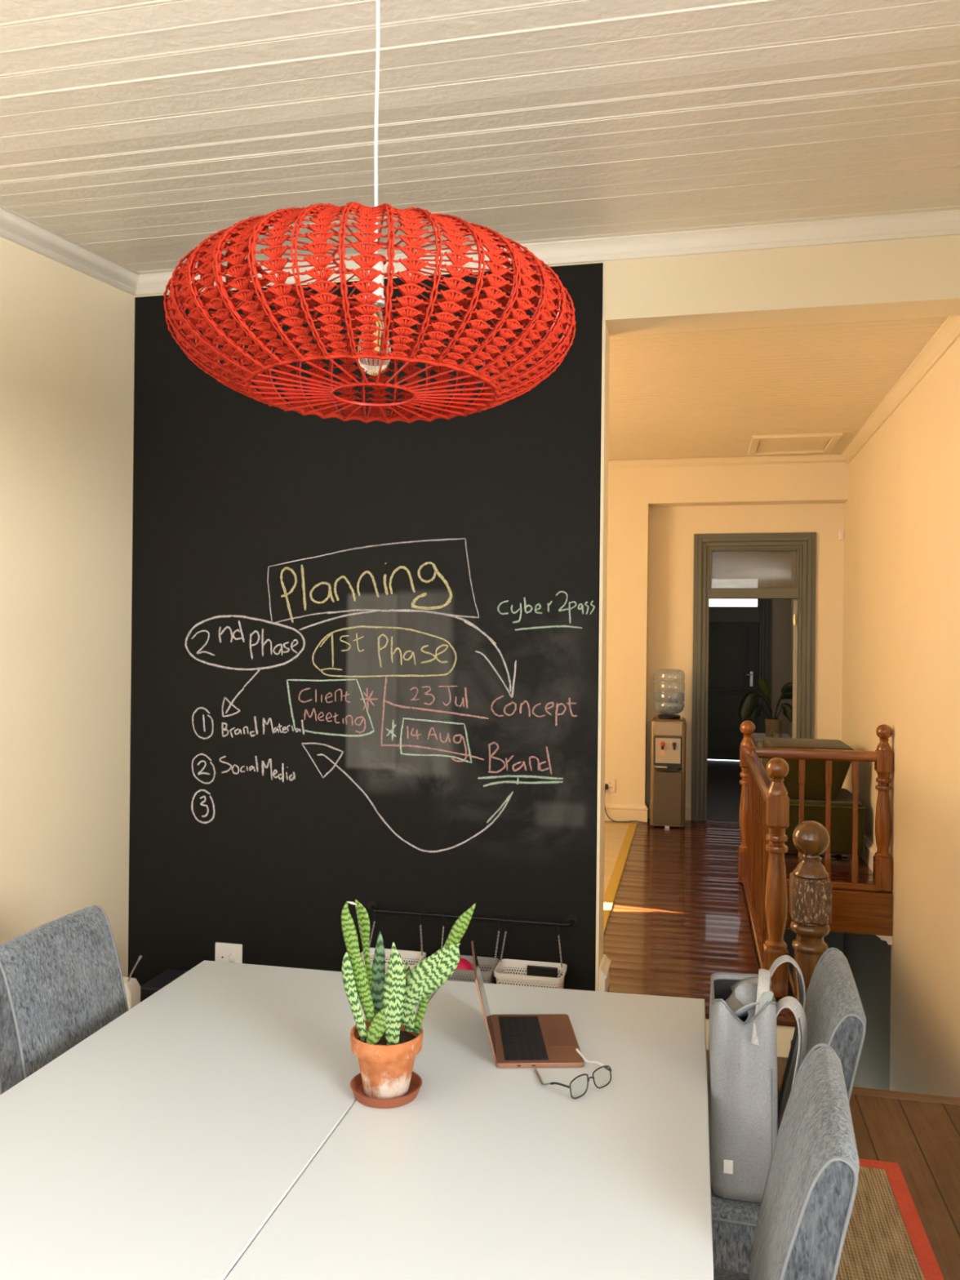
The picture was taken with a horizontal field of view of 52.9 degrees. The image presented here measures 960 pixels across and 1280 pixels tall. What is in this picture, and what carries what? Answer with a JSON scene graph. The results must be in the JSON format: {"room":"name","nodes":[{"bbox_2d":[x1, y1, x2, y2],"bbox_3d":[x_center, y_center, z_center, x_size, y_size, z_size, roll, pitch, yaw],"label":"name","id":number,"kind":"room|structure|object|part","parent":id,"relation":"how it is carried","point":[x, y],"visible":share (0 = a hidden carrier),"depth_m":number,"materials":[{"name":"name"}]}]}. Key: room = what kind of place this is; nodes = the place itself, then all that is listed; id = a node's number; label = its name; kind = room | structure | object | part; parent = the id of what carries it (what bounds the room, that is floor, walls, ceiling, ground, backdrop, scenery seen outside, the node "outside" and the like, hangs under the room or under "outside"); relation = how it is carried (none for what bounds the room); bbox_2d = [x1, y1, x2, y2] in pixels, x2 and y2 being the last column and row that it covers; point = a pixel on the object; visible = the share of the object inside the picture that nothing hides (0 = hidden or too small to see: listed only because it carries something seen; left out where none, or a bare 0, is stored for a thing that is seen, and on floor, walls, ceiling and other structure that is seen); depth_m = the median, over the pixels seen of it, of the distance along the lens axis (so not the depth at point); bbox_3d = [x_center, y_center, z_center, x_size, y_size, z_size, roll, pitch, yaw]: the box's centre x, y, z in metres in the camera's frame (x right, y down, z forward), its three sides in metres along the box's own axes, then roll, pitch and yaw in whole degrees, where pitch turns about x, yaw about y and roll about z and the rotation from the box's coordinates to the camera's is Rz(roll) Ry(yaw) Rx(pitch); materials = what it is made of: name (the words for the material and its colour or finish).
{"room":"meeting room","nodes":[
{"label":"meeting room","id":0,"kind":"room"},
{"bbox_2d":[0,236,134,977],"bbox_3d":[-2.284,0.036,1.579,0.200,3.620,6.100,1,0,12],"label":"wall","id":1,"kind":"structure","parent":0,"point":[67,334],"depth_m":3.87,"materials":[{"name":"beige paint"}]},
{"bbox_2d":[0,204,139,296],"bbox_3d":[-2.137,-1.318,1.550,0.072,0.668,5.700,1,0,12],"label":"trim","id":2,"kind":"structure","parent":1,"relation":"attached to","point":[15,228],"depth_m":3.80,"materials":[{"name":"white paint"}]},
{"bbox_2d":[0,0,959,273],"bbox_3d":[-0.022,-1.450,1.151,4.570,0.840,6.032,1,0,12],"label":"ceiling","id":3,"kind":"structure","parent":0,"point":[136,133],"depth_m":2.71,"materials":[{"name":"beige paint"}]},
{"bbox_2d":[163,0,575,423],"bbox_3d":[-0.204,-0.942,1.900,0.789,0.923,0.789,1,0,-4],"label":"pendant lamp","id":4,"kind":"object","parent":3,"relation":"hanging from","point":[373,355],"visible":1,"depth_m":1.67,"materials":[{"name":"wicker"}]},
{"bbox_3d":[-0.208,-0.616,1.900,0.792,0.269,0.792,1,0,12],"label":"lamp shade","id":5,"kind":"part","parent":4,"relation":"part of","materials":[{"name":"wicker"}]},
{"bbox_3d":[-0.208,-0.592,1.900,0.067,0.139,0.067,1,0,12],"label":"bulb","id":6,"kind":"part","parent":4,"relation":"part of","materials":[{"name":"clear glass"}]},
{"bbox_3d":[-0.203,-1.066,1.900,0.008,0.674,0.007,1,0,35],"label":"cord","id":7,"kind":"part","parent":4,"relation":"part of","materials":[{"name":"white plastic"}]},
{"bbox_2d":[127,235,959,977],"bbox_3d":[0.583,0.066,3.967,4.370,3.620,0.200,1,0,12],"label":"wall","id":8,"kind":"structure","parent":0,"point":[910,277],"depth_m":3.77,"materials":[{"name":"beige paint"}]},
{"bbox_2d":[128,262,603,991],"bbox_3d":[-0.544,0.032,4.111,2.097,3.125,0.005,1,0,12],"label":"chalkboard","id":9,"kind":"object","parent":8,"relation":"attached to","point":[365,656],"visible":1,"depth_m":4.10,"materials":[{"name":"black paint"}]},
{"bbox_2d":[214,942,242,963],"bbox_3d":[-1.102,1.393,4.222,0.128,0.128,0.016,1,0,12],"label":"wall socket","id":10,"kind":"object","parent":9,"relation":"attached to","point":[224,952],"visible":0.56,"depth_m":4.22,"materials":[{"name":"white plastic"}]},
{"bbox_2d":[229,952,235,962],"bbox_3d":[-1.082,1.389,4.212,0.031,0.046,0.006,1,0,12],"label":"switch","id":11,"kind":"object","parent":10,"relation":"attached to","point":[232,955],"depth_m":4.21,"materials":[{"name":"white plastic"}]},
{"bbox_2d":[367,901,577,926],"bbox_3d":[-0.045,1.131,3.970,0.891,0.043,0.053,1,0,12],"label":"rail","id":12,"kind":"object","parent":9,"relation":"attached to","point":[572,920],"visible":0.99,"depth_m":3.94,"materials":[{"name":"black metal"}]},
{"bbox_2d":[373,907,376,920],"bbox_3d":[-0.439,1.150,4.037,0.005,0.057,0.024,1,0,12],"label":"hook","id":13,"kind":"object","parent":12,"relation":"hanging from","point":[375,919],"visible":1,"depth_m":4.03,"materials":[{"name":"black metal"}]},
{"bbox_2d":[360,920,426,974],"bbox_3d":[-0.366,1.308,3.955,0.265,0.268,0.171,1,0,12],"label":"storage basket","id":14,"kind":"object","parent":12,"relation":"hanging from","point":[413,958],"visible":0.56,"depth_m":4.02,"materials":[{"name":"white plastic"}]},
{"bbox_3d":[-0.454,1.238,4.032,0.030,0.130,0.009,1,0,-5],"label":"chain","id":15,"kind":"part","parent":14,"relation":"part of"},
{"bbox_3d":[-0.242,1.240,3.986,0.009,0.130,0.020,1,0,-42],"label":"chain","id":16,"kind":"part","parent":14,"relation":"part of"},
{"bbox_2d":[442,912,444,926],"bbox_3d":[-0.149,1.153,3.973,0.005,0.057,0.024,1,0,12],"label":"hook","id":17,"kind":"object","parent":12,"relation":"hanging from","point":[443,923],"visible":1,"depth_m":3.96,"materials":[{"name":"black metal"}]},
{"bbox_2d":[440,926,499,983],"bbox_3d":[-0.061,1.311,3.888,0.260,0.268,0.171,1,0,12],"label":"storage basket","id":18,"kind":"object","parent":12,"relation":"hanging from","point":[487,966],"visible":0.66,"depth_m":3.83,"materials":[{"name":"grey plastic"}]},
{"bbox_3d":[-0.155,1.241,3.966,0.018,0.129,0.008,1,0,-33],"label":"chain","id":19,"kind":"part","parent":18,"relation":"part of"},
{"bbox_2d":[456,958,473,970],"bbox_3d":[-0.081,1.344,3.896,0.112,0.112,0.112,1,0,12],"label":"ball","id":20,"kind":"object","parent":18,"relation":"in","point":[464,964],"visible":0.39,"depth_m":3.87,"materials":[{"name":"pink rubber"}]},
{"bbox_3d":[0.069,1.243,3.917,0.023,0.130,0.009,1,0,-16],"label":"chain","id":21,"kind":"part","parent":18,"relation":"part of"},
{"bbox_2d":[497,916,500,930],"bbox_3d":[0.079,1.155,3.923,0.005,0.057,0.024,1,0,12],"label":"hook","id":22,"kind":"object","parent":12,"relation":"hanging from","point":[499,928],"visible":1,"depth_m":3.91,"materials":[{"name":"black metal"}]},
{"bbox_2d":[505,917,507,931],"bbox_3d":[0.107,1.155,3.916,0.005,0.057,0.024,1,0,12],"label":"hook","id":23,"kind":"object","parent":12,"relation":"hanging from","point":[506,918],"visible":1,"depth_m":3.91,"materials":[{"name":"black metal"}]},
{"bbox_2d":[493,931,567,988],"bbox_3d":[0.202,1.314,3.828,0.274,0.268,0.176,1,0,12],"label":"storage basket","id":24,"kind":"object","parent":23,"relation":"hanging from","point":[507,971],"visible":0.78,"depth_m":3.82,"materials":[{"name":"white plastic"}]},
{"bbox_3d":[0.095,1.244,3.911,0.026,0.130,0.009,1,0,-9],"label":"chain","id":25,"kind":"part","parent":24,"relation":"part of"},
{"bbox_2d":[526,964,557,977],"bbox_3d":[0.250,1.371,3.874,0.125,0.119,0.010,1,0,12],"label":"phone","id":26,"kind":"object","parent":24,"relation":"in","point":[535,971],"visible":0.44,"depth_m":3.87,"materials":[{"name":"black plastic"}]},
{"bbox_3d":[0.321,1.246,3.861,0.024,0.130,0.009,1,0,39],"label":"chain","id":27,"kind":"part","parent":24,"relation":"part of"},
{"bbox_2d":[557,920,559,935],"bbox_3d":[0.316,1.158,3.870,0.005,0.057,0.024,1,0,12],"label":"hook","id":28,"kind":"object","parent":12,"relation":"hanging from","point":[558,921],"visible":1,"depth_m":3.86,"materials":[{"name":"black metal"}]},
{"bbox_2d":[134,208,959,296],"bbox_3d":[0.571,-1.575,3.835,4.370,0.098,0.072,1,0,12],"label":"trim","id":29,"kind":"structure","parent":8,"relation":"attached to","point":[944,222],"depth_m":3.77,"materials":[{"name":"white paint"}]},
{"bbox_2d":[595,319,605,991],"bbox_3d":[0.485,0.108,3.884,0.012,2.795,0.006,1,0,12],"label":"trim","id":30,"kind":"structure","parent":8,"relation":"attached to","point":[604,320],"depth_m":3.88,"materials":[{"name":"beige paint"}]},
{"bbox_2d":[598,954,610,991],"bbox_3d":[0.515,1.393,3.980,0.032,0.125,0.198,1,0,12],"label":"baseboard reveal","id":31,"kind":"structure","parent":8,"relation":"attached to","point":[603,971],"depth_m":3.92,"materials":[{"name":"white paint"}]},
{"bbox_2d":[706,1049,787,1104],"bbox_3d":[0.813,1.684,3.667,0.760,0.150,0.280,1,0,12],"label":"trim","id":32,"kind":"structure","parent":8,"relation":"attached to","point":[781,1061],"depth_m":3.62,"materials":[{"name":"wood"}]},
{"bbox_2d":[705,1018,795,1057],"bbox_3d":[0.855,1.623,3.812,0.780,0.272,0.020,1,0,12],"label":"trim","id":33,"kind":"structure","parent":8,"relation":"attached to","point":[784,1034],"depth_m":3.73,"materials":[{"name":"beige paint"}]},
{"bbox_2d":[704,1001,796,1026],"bbox_3d":[0.864,1.473,3.843,0.780,0.029,0.115,1,0,12],"label":"trim","id":34,"kind":"structure","parent":8,"relation":"attached to","point":[785,1017],"depth_m":3.74,"materials":[{"name":"wood"}]},
{"bbox_2d":[851,1086,959,1105],"bbox_3d":[1.967,1.828,3.663,1.500,0.126,0.060,1,0,12],"label":"trim","id":35,"kind":"structure","parent":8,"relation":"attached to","point":[855,1091],"depth_m":3.73,"materials":[{"name":"wood"}]},
{"bbox_2d":[604,462,848,816],"bbox_3d":[0.738,-0.092,8.081,4.355,3.100,0.400,1,0,12],"label":"wall","id":36,"kind":"structure","parent":0,"point":[655,513],"depth_m":7.77,"materials":[{"name":"beige paint"}]},
{"bbox_2d":[604,777,615,792],"bbox_3d":[1.039,1.175,7.801,0.112,0.112,0.011,1,0,12],"label":"wall socket","id":37,"kind":"object","parent":36,"relation":"attached to","point":[611,782],"visible":0.77,"depth_m":7.79,"materials":[{"name":"beige plastic"}]},
{"bbox_2d":[604,801,648,822],"bbox_3d":[0.068,1.383,8.109,2.664,0.135,0.228,1,0,12],"label":"baseboard","id":38,"kind":"structure","parent":36,"relation":"attached to","point":[616,812],"depth_m":7.76,"materials":[{"name":"beige paint"}]},
{"bbox_2d":[604,783,648,823],"bbox_3d":[1.164,1.314,7.726,0.375,0.297,0.046,1,0,20],"label":"plug","id":39,"kind":"object","parent":36,"relation":"attached to","point":[606,784],"visible":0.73,"depth_m":7.74,"materials":[{"name":"black plastic"}]},
{"bbox_2d":[648,801,690,820],"bbox_3d":[1.551,1.399,7.884,0.338,0.135,0.028,1,0,12],"label":"baseboard","id":40,"kind":"structure","parent":36,"relation":"in","point":[687,806],"depth_m":7.85,"materials":[{"name":"beige paint"}]},
{"bbox_2d":[608,453,846,468],"bbox_3d":[0.800,-1.432,7.835,4.155,0.080,0.060,1,0,12],"label":"trim","id":41,"kind":"structure","parent":36,"relation":"attached to","point":[831,457],"depth_m":7.58,"materials":[{"name":"beige paint"}]},
{"bbox_2d":[690,532,816,821],"bbox_3d":[2.274,0.308,8.114,0.948,2.332,0.788,1,0,12],"label":"door frame","id":42,"kind":"structure","parent":36,"relation":"in","point":[727,566],"depth_m":7.78,"materials":[{"name":"grey paint"}]},
{"bbox_3d":[2.212,-0.568,7.790,0.660,0.302,0.005,1,0,12],"label":"transom pane","id":43,"kind":"part","parent":42,"relation":"part of","materials":[{"name":"clear glass"}]},
{"bbox_2d":[839,528,844,540],"bbox_3d":[2.848,-0.835,7.596,0.034,0.094,0.040,1,0,12],"label":"sensor","id":44,"kind":"object","parent":36,"relation":"attached to","point":[841,530],"visible":1,"depth_m":7.58,"materials":[{"name":"white plastic"}]},
{"bbox_2d":[603,760,892,1002],"bbox_3d":[0.847,1.579,8.191,4.155,0.240,8.370,1,0,12],"label":"floor","id":45,"kind":"structure","parent":0,"point":[678,918],"depth_m":5.33,"materials":[{"name":"wood"}]},
{"bbox_2d":[603,822,637,934],"bbox_3d":[-0.008,1.446,6.327,1.885,0.008,3.120,1,0,12],"label":"rug","id":46,"kind":"object","parent":45,"relation":"on","point":[618,837],"visible":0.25,"depth_m":6.49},
{"bbox_2d":[649,714,686,828],"bbox_3d":[1.491,1.030,7.638,0.268,0.872,0.396,1,0,12],"label":"water cooler","id":47,"kind":"object","parent":45,"relation":"on","point":[668,731],"visible":1,"depth_m":7.49,"materials":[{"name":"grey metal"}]},
{"bbox_2d":[660,742,664,749],"bbox_3d":[1.416,0.820,7.484,0.034,0.060,0.030,1,0,12],"label":"tap","id":48,"kind":"object","parent":47,"relation":"on","point":[662,744],"depth_m":7.47,"materials":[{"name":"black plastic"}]},
{"bbox_3d":[1.458,1.228,7.498,0.224,0.415,0.022,1,0,12],"label":"panel","id":49,"kind":"part","parent":47,"relation":"part of","materials":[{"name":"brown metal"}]},
{"bbox_2d":[653,765,681,771],"bbox_3d":[1.454,0.996,7.470,0.214,0.034,0.052,1,0,12],"label":"drip tray","id":50,"kind":"object","parent":47,"relation":"on","point":[656,768],"depth_m":7.47,"materials":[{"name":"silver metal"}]},
{"bbox_3d":[1.461,0.861,7.494,0.194,0.197,0.010,1,0,12],"label":"tap panel","id":51,"kind":"part","parent":47,"relation":"part of","materials":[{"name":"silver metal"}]},
{"bbox_3d":[1.464,0.692,7.498,0.224,0.110,0.022,1,0,12],"label":"panel","id":52,"kind":"part","parent":47,"relation":"part of","materials":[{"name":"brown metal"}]},
{"bbox_3d":[1.499,0.609,7.645,0.180,0.030,0.180,1,0,12],"label":"bottle seat","id":53,"kind":"part","parent":47,"relation":"part of","materials":[{"name":"black plastic"}]},
{"bbox_2d":[671,742,676,750],"bbox_3d":[1.504,0.821,7.464,0.034,0.060,0.030,1,0,12],"label":"tap","id":54,"kind":"object","parent":47,"relation":"on","point":[673,744],"depth_m":7.46,"materials":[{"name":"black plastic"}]},
{"bbox_2d":[751,733,791,763],"bbox_3d":[2.629,1.172,8.716,0.330,0.612,0.480,1,0,12],"label":"base cabinet","id":55,"kind":"object","parent":45,"relation":"on","point":[757,738],"visible":0.2,"depth_m":8.59,"materials":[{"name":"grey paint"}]},
{"bbox_3d":[2.599,1.013,8.500,0.250,0.208,0.014,1,0,12],"label":"drawer","id":56,"kind":"part","parent":55,"relation":"part of","materials":[{"name":"paint"}]},
{"bbox_2d":[738,677,792,737],"bbox_3d":[2.573,0.601,8.619,0.528,0.529,0.154,1,0,8],"label":"potted plant","id":57,"kind":"object","parent":55,"relation":"on","point":[748,708],"visible":0.91,"depth_m":8.58,"materials":[{"name":"green plant"}]},
{"bbox_3d":[2.547,0.613,8.601,0.143,0.242,0.073,1,0,12],"label":"stem","id":58,"kind":"part","parent":57,"relation":"part of","materials":[{"name":"green plant"}]},
{"bbox_3d":[2.589,0.612,8.609,0.064,0.242,0.012,1,0,-19],"label":"stem","id":59,"kind":"part","parent":57,"relation":"part of","materials":[{"name":"green plant"}]},
{"bbox_3d":[2.623,0.785,8.615,0.148,0.160,0.148,1,0,12],"label":"pot","id":60,"kind":"part","parent":57,"relation":"part of","materials":[{"name":"brown"}]},
{"bbox_3d":[2.665,0.623,8.617,0.075,0.222,0.014,1,0,-5],"label":"stem","id":61,"kind":"part","parent":57,"relation":"part of","materials":[{"name":"green plant"}]},
{"bbox_3d":[2.662,0.595,8.593,0.087,0.278,0.039,1,0,12],"label":"stem","id":62,"kind":"part","parent":57,"relation":"part of","materials":[{"name":"green plant"}]},
{"bbox_2d":[768,729,782,737],"bbox_3d":[2.612,0.829,8.518,0.115,0.073,0.077,1,0,12],"label":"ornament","id":63,"kind":"object","parent":55,"relation":"on","point":[775,735],"visible":0.98,"depth_m":8.50,"materials":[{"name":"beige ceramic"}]},
{"bbox_2d":[762,737,866,866],"bbox_3d":[2.279,1.091,6.643,0.608,0.765,0.736,1,0,12],"label":"armchair","id":64,"kind":"object","parent":45,"relation":"on","point":[841,834],"visible":0.46,"depth_m":6.32,"materials":[{"name":"green fabric"}]},
{"bbox_3d":[2.250,0.884,6.649,0.544,0.350,0.640,1,0,12],"label":"backrest","id":65,"kind":"part","parent":64,"relation":"part of","materials":[{"name":"green fabric"}]},
{"bbox_3d":[2.283,1.229,6.641,0.580,0.340,0.720,1,0,12],"label":"seat","id":66,"kind":"part","parent":64,"relation":"part of","materials":[{"name":"green fabric"}]},
{"bbox_3d":[2.431,1.433,6.301,0.040,0.085,0.040,1,0,12],"label":"leg","id":67,"kind":"part","parent":64,"relation":"part of","materials":[{"name":"brown wood"}]},
{"bbox_2d":[737,720,893,999],"bbox_3d":[1.788,0.979,4.821,0.866,0.980,2.002,1,0,12],"label":"balustrade","id":68,"kind":"object","parent":45,"relation":"on","point":[764,807],"visible":1,"depth_m":5.38,"materials":[{"name":"orange wood"}]},
{"bbox_3d":[1.616,1.019,5.837,0.090,0.500,0.090,1,0,12],"label":"newel post","id":69,"kind":"part","parent":68,"relation":"part of","materials":[{"name":"orange wood"}]},
{"bbox_3d":[1.413,1.442,4.902,0.066,0.045,1.830,1,0,12],"label":"rail","id":70,"kind":"part","parent":68,"relation":"part of","materials":[{"name":"orange wood"}]},
{"bbox_3d":[1.421,0.677,4.902,0.068,0.060,1.830,1,0,12],"label":"handrail","id":71,"kind":"part","parent":68,"relation":"part of","materials":[{"name":"orange wood"}]},
{"bbox_3d":[1.220,1.015,3.968,0.090,0.500,0.090,1,0,12],"label":"newel post","id":72,"kind":"part","parent":68,"relation":"part of","materials":[{"name":"orange wood"}]},
{"bbox_3d":[1.998,0.683,5.753,0.695,0.060,0.068,1,0,12],"label":"handrail","id":73,"kind":"part","parent":68,"relation":"part of","materials":[{"name":"orange wood"}]},
{"bbox_3d":[1.990,1.451,5.753,0.695,0.040,0.060,1,0,12],"label":"rail","id":74,"kind":"part","parent":68,"relation":"part of","materials":[{"name":"orange wood"}]},
{"bbox_3d":[2.372,1.027,5.670,0.090,0.500,0.090,1,0,12],"label":"newel post","id":75,"kind":"part","parent":68,"relation":"part of","materials":[{"name":"orange wood"}]},
{"bbox_2d":[608,315,948,460],"bbox_3d":[0.455,-1.505,6.268,4.355,0.100,4.270,1,0,12],"label":"ceiling","id":76,"kind":"structure","parent":0,"point":[702,393],"depth_m":5.40,"materials":[{"name":"beige paint"}]},
{"bbox_2d":[746,432,843,456],"bbox_3d":[2.284,-1.426,7.044,0.605,0.024,0.645,1,0,12],"label":"ceiling hatch","id":77,"kind":"object","parent":76,"relation":"attached to","point":[808,443],"visible":1,"depth_m":7.02,"materials":[{"name":"beige paint"}]},
{"bbox_3d":[2.284,-1.433,7.043,0.485,0.008,0.523,1,0,12],"label":"panel","id":78,"kind":"part","parent":77,"relation":"part of","materials":[{"name":"beige paint"}]},
{"bbox_2d":[770,599,791,736],"bbox_3d":[2.050,-0.079,10.080,2.655,3.100,4.170,1,0,12],"label":"wall","id":79,"kind":"structure","parent":0,"point":[781,608],"depth_m":11.66,"materials":[{"name":"paint"}]},
{"bbox_2d":[707,599,772,760],"bbox_3d":[3.007,0.291,11.846,1.090,2.380,0.208,1,0,12],"label":"door","id":80,"kind":"structure","parent":79,"relation":"in","point":[740,630],"depth_m":11.79,"materials":[{"name":"grey paint"}]},
{"bbox_3d":[3.016,-0.518,11.850,0.810,0.600,0.100,1,0,12],"label":"fanlight frame","id":81,"kind":"part","parent":80,"relation":"part of","materials":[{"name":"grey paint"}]},
{"bbox_3d":[3.279,0.474,11.719,0.080,0.180,0.078,1,0,12],"label":"handle","id":82,"kind":"part","parent":80,"relation":"part of","materials":[{"name":"silver metal"}]},
{"bbox_3d":[3.010,0.291,11.859,1.090,2.380,0.180,1,0,12],"label":"frame","id":83,"kind":"part","parent":80,"relation":"part of","materials":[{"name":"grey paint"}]},
{"bbox_2d":[749,924,891,1090],"bbox_3d":[2.026,2.991,5.665,1.135,2.560,4.150,1,0,12],"label":"wall","id":84,"kind":"structure","parent":0,"point":[868,957],"depth_m":6.24,"materials":[{"name":"grey paint"}]},
{"bbox_2d":[779,968,795,1008],"bbox_3d":[1.483,1.593,4.807,0.015,0.246,1.965,1,0,12],"label":"trim","id":85,"kind":"structure","parent":84,"relation":"attached to","point":[791,992],"depth_m":4.13,"materials":[{"name":"orange wood"}]},
{"bbox_2d":[741,884,893,936],"bbox_3d":[1.990,1.598,5.717,0.853,0.246,0.030,1,0,12],"label":"trim","id":86,"kind":"structure","parent":84,"relation":"attached to","point":[855,912],"depth_m":5.65,"materials":[{"name":"orange wood"}]},
{"bbox_2d":[790,336,959,1097],"bbox_3d":[3.002,1.331,7.837,0.200,5.900,8.535,1,0,12],"label":"wall","id":87,"kind":"structure","parent":0,"point":[901,620],"depth_m":5.10,"materials":[{"name":"beige paint"}]},
{"bbox_2d":[859,835,877,871],"bbox_3d":[2.625,1.403,6.663,0.028,0.150,1.950,1,0,12],"label":"baseboard","id":88,"kind":"structure","parent":87,"relation":"attached to","point":[870,850],"depth_m":6.28,"materials":[{"name":"white paint"}]},
{"bbox_2d":[875,934,892,945],"bbox_3d":[2.359,1.750,5.635,0.092,0.050,0.030,1,0,12],"label":"trim","id":89,"kind":"structure","parent":87,"relation":"attached to","point":[888,939],"depth_m":5.62,"materials":[{"name":"white paint"}]},
{"bbox_2d":[841,315,959,463],"bbox_3d":[2.402,-1.407,5.592,0.060,0.095,3.750,1,0,12],"label":"trim","id":90,"kind":"structure","parent":87,"relation":"attached to","point":[948,332],"depth_m":5.19,"materials":[{"name":"beige paint"}]},
{"bbox_2d":[848,1093,959,1279],"bbox_3d":[-0.063,1.809,1.123,4.370,0.120,5.775,1,0,12],"label":"floor","id":91,"kind":"structure","parent":0,"point":[922,1138],"depth_m":3.32,"materials":[{"name":"wood"}]},
{"bbox_2d":[122,955,142,1010],"bbox_3d":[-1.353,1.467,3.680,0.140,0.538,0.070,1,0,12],"label":"router","id":92,"kind":"object","parent":91,"relation":"on","point":[132,988],"visible":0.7,"depth_m":3.66,"materials":[{"name":"white plastic"}]},
{"bbox_2d":[140,968,186,1002],"bbox_3d":[-1.170,1.557,3.890,0.330,0.362,0.220,1,0,12],"label":"storage box","id":93,"kind":"object","parent":91,"relation":"on","point":[160,981],"visible":0.14,"depth_m":3.87,"materials":[{"name":"black"}]},
{"bbox_2d":[789,820,831,1044],"bbox_3d":[1.284,1.234,3.754,0.148,1.060,0.148,1,0,12],"label":"newel post","id":94,"kind":"object","parent":91,"relation":"on","point":[810,883],"visible":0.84,"depth_m":3.70,"materials":[{"name":"brown wood"}]},
{"bbox_2d":[835,1158,943,1279],"bbox_3d":[-0.207,1.744,2.177,2.692,0.008,2.770,1,0,12],"label":"rug","id":95,"kind":"object","parent":91,"relation":"on","point":[886,1238],"visible":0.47,"depth_m":2.84,"materials":[{"name":"brown wicker"}]},
{"bbox_2d":[0,905,128,1094],"bbox_3d":[-0.938,1.260,2.585,0.576,0.960,0.451,1,0,12],"label":"dining chair","id":96,"kind":"object","parent":95,"relation":"on","point":[61,980],"visible":0.41,"depth_m":2.57,"materials":[{"name":"grey"}]},
{"bbox_3d":[-1.181,1.024,2.413,0.143,0.469,0.005,1,0,12],"label":"panel","id":97,"kind":"part","parent":96,"relation":"part of","materials":[{"name":"grey fabric"}]},
{"bbox_2d":[0,960,439,1279],"bbox_3d":[-0.666,1.378,2.187,0.778,0.730,1.610,1,0,12],"label":"meeting table","id":98,"kind":"object","parent":95,"relation":"on","point":[161,1144],"visible":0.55,"depth_m":2.01,"materials":[{"name":"grey laminate"}]},
{"bbox_2d":[225,980,713,1279],"bbox_3d":[0.092,1.386,2.042,0.760,0.730,1.635,1,0,12],"label":"meeting table","id":99,"kind":"object","parent":95,"relation":"on","point":[491,1172],"visible":0.94,"depth_m":1.86,"materials":[{"name":"grey laminate"}]},
{"bbox_2d":[350,1071,422,1108],"bbox_3d":[-0.210,1.005,2.162,0.161,0.025,0.161,1,0,12],"label":"saucer","id":100,"kind":"object","parent":99,"relation":"on","point":[356,1084],"visible":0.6,"depth_m":2.12,"materials":[{"name":"brown ceramic"}]},
{"bbox_2d":[341,899,475,1098],"bbox_3d":[-0.168,0.797,2.142,0.270,0.427,0.163,1,0,27],"label":"potted snake plant","id":101,"kind":"object","parent":100,"relation":"on","point":[386,1045],"visible":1,"depth_m":2.14,"materials":[{"name":"green plant"}]},
{"bbox_3d":[-0.209,0.943,2.162,0.163,0.134,0.163,1,0,12],"label":"pot","id":102,"kind":"part","parent":101,"relation":"part of","materials":[{"name":"ceramic"}]},
{"bbox_2d":[471,941,584,1067],"bbox_3d":[0.113,0.915,2.449,0.264,0.212,0.302,1,0,-2],"label":"laptop","id":103,"kind":"object","parent":99,"relation":"on","point":[521,1040],"visible":1,"depth_m":2.41,"materials":[{"name":"gold metal"}]},
{"bbox_3d":[0.008,0.908,2.445,0.054,0.201,0.302,1,0,-2],"label":"lid","id":104,"kind":"part","parent":103,"relation":"part of","materials":[{"name":"gold metal"}]},
{"bbox_2d":[534,1048,612,1098],"bbox_3d":[0.218,0.998,2.248,0.184,0.047,0.168,1,0,-38],"label":"eyeglasses","id":105,"kind":"object","parent":99,"relation":"on","point":[581,1055],"visible":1,"depth_m":2.19,"materials":[{"name":"black plastic"}]},
{"bbox_3d":[0.250,0.998,2.177,0.138,0.045,0.013,1,0,-40],"label":"frame","id":106,"kind":"part","parent":105,"relation":"part of","materials":[{"name":"black plastic"}]},
{"bbox_2d":[713,1043,859,1279],"bbox_3d":[0.370,1.274,1.782,0.576,0.960,0.451,1,0,16],"label":"dining chair","id":107,"kind":"object","parent":95,"relation":"on","point":[810,1192],"visible":0.94,"depth_m":1.61,"materials":[{"name":"grey fabric"}]},
{"bbox_3d":[0.332,1.345,1.794,0.485,0.147,0.440,1,0,16],"label":"seat","id":108,"kind":"part","parent":107,"relation":"part of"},
{"bbox_3d":[0.505,1.042,1.514,0.143,0.469,0.005,1,0,16],"label":"panel","id":109,"kind":"part","parent":107,"relation":"part of","materials":[{"name":"grey fabric"}]},
{"bbox_2d":[710,947,866,1273],"bbox_3d":[0.613,1.276,2.372,0.576,0.960,0.474,1,0,15],"label":"dining chair","id":110,"kind":"object","parent":95,"relation":"on","point":[833,1010],"visible":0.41,"depth_m":2.15,"materials":[{"name":"grey"}]},
{"bbox_3d":[0.574,1.348,2.382,0.485,0.147,0.462,1,0,15],"label":"seat","id":111,"kind":"part","parent":110,"relation":"part of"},
{"bbox_2d":[707,955,807,1203],"bbox_3d":[0.673,1.024,2.329,0.229,0.494,0.364,1,0,12],"label":"tote bag","id":112,"kind":"object","parent":110,"relation":"on","point":[744,1109],"visible":0.92,"depth_m":2.17,"materials":[{"name":"grey fabric"}]},
{"bbox_3d":[0.811,1.044,2.318,0.170,0.490,0.462,1,0,15],"label":"backrest","id":113,"kind":"part","parent":110,"relation":"part of","materials":[{"name":"fabric"}]},
{"bbox_3d":[0.749,1.045,2.095,0.143,0.469,0.005,1,0,15],"label":"panel","id":114,"kind":"part","parent":110,"relation":"part of","materials":[{"name":"grey fabric"}]}
]}

